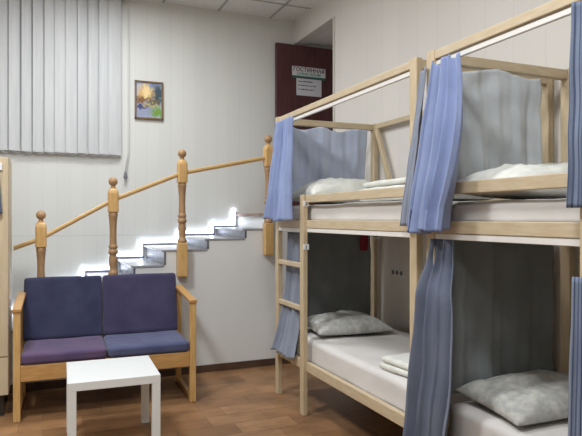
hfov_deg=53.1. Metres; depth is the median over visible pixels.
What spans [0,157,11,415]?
wardrobe
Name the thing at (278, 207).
curtain
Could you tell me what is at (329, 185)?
pillow
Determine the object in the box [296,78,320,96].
paper notice
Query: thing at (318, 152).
curtain
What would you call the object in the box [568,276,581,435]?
curtain
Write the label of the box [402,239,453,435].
curtain
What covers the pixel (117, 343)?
seat cushion
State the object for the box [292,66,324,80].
door sign
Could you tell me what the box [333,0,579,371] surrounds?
wall
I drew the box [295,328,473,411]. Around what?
mattress
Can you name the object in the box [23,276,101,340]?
cushion
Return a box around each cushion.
[21,336,106,364]
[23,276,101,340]
[102,273,177,335]
[104,330,189,357]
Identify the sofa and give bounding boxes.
[12,273,196,422]
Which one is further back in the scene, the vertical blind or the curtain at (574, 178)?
the vertical blind
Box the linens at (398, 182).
[360,177,494,201]
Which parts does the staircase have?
skirting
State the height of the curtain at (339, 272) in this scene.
0.755 m
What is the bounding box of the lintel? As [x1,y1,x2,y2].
[294,0,332,44]
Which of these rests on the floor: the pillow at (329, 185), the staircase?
the staircase
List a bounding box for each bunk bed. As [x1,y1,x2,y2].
[275,57,552,426]
[427,0,581,435]
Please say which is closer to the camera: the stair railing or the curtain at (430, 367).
the curtain at (430, 367)
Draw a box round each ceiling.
[149,0,320,20]
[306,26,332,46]
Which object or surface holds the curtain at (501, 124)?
hanging from the bunk bed at (567, 235)
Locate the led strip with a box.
[12,209,234,307]
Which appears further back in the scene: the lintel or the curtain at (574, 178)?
the lintel
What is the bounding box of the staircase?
[11,212,299,384]
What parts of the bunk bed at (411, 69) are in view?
post, ladder post, number plate, rail, rail, guard rail, post, post, guard rail, post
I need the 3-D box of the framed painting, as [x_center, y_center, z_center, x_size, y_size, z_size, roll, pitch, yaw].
[-1.471,-1.218,6.028,0.288,0.393,0.032,0,0,-23]
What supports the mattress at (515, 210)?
on the bunk bed at (567, 235)
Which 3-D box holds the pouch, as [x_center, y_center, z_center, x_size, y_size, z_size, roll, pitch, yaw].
[0.604,0.165,4.808,0.075,0.211,0.036,0,0,-23]
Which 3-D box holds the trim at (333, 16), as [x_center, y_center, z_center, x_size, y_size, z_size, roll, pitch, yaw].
[0.425,-1.030,5.772,0.008,1.940,0.035,0,0,-23]
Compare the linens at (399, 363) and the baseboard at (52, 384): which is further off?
the baseboard at (52, 384)
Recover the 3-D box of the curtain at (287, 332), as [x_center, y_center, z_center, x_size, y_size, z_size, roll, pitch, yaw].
[-0.015,0.573,4.431,0.193,0.925,0.377,0,0,-23]
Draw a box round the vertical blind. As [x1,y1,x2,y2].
[0,0,128,178]
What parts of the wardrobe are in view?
leg, drawer, door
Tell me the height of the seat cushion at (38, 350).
0.085 m
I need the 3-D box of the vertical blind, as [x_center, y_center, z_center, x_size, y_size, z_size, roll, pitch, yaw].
[-2.569,-1.326,5.518,2.004,1.852,0.064,0,0,-23]
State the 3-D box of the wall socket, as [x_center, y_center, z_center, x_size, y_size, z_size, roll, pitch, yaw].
[0.866,0.445,4.729,0.016,0.060,0.180,0,0,-23]
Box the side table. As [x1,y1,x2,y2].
[66,355,160,435]
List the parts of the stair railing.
handrail, handrail, handrail, newel post, handrail, newel post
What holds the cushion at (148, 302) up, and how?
on the sofa
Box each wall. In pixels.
[0,0,332,306]
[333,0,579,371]
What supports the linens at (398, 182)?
on the mattress at (382, 210)
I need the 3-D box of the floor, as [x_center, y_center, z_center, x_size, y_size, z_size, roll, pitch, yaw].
[-0.103,1.450,2.152,6.900,0.100,8.440,0,0,-23]
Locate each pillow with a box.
[292,178,368,203]
[308,310,393,334]
[455,369,568,425]
[456,162,567,198]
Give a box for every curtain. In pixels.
[263,116,293,221]
[270,232,299,358]
[292,127,367,201]
[308,228,370,316]
[400,66,426,225]
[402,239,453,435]
[407,51,462,233]
[452,235,553,393]
[457,69,541,180]
[566,1,581,207]
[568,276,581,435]
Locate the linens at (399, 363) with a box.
[379,352,409,376]
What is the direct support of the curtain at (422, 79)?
hanging from the bunk bed at (411, 69)
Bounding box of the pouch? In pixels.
[360,235,367,250]
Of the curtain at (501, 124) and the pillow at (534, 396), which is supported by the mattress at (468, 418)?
the pillow at (534, 396)
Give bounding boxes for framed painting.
[135,80,162,119]
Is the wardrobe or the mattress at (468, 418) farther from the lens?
the wardrobe
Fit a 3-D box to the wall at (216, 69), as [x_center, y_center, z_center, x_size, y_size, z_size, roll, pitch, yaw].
[-1.969,-0.430,5.890,6.400,3.660,0.100,0,0,-23]
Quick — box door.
[275,42,332,205]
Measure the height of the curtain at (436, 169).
0.820 m
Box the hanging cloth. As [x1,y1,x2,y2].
[0,192,1,213]
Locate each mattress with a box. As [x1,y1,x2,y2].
[292,200,475,220]
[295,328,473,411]
[449,400,567,435]
[451,198,579,221]
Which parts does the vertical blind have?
chain, cord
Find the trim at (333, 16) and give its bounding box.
[333,16,334,130]
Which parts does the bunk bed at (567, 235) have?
post, rail, guard rail, post, ladder post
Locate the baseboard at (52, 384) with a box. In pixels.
[9,357,290,392]
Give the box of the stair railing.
[13,135,273,276]
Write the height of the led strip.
0.976 m
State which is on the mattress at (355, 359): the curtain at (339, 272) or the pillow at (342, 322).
the pillow at (342, 322)
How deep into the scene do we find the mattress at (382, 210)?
3.55 m
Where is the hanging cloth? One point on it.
(0, 192)
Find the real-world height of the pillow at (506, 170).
0.175 m
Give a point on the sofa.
(57, 321)
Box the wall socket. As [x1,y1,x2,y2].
[391,268,404,276]
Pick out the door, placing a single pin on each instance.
(287, 56)
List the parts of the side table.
leg, leg, leg, leg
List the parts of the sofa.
leg, armrest, leg, rail, leg, armrest, leg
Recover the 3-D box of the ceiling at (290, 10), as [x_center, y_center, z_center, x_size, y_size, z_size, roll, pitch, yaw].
[-0.103,-2.307,2.152,6.900,0.106,8.440,0,0,-23]
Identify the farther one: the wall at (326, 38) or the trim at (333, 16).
the wall at (326, 38)
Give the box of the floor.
[0,363,402,435]
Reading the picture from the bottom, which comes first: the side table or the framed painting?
the side table
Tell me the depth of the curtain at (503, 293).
2.91 m
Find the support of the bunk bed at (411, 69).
on the floor

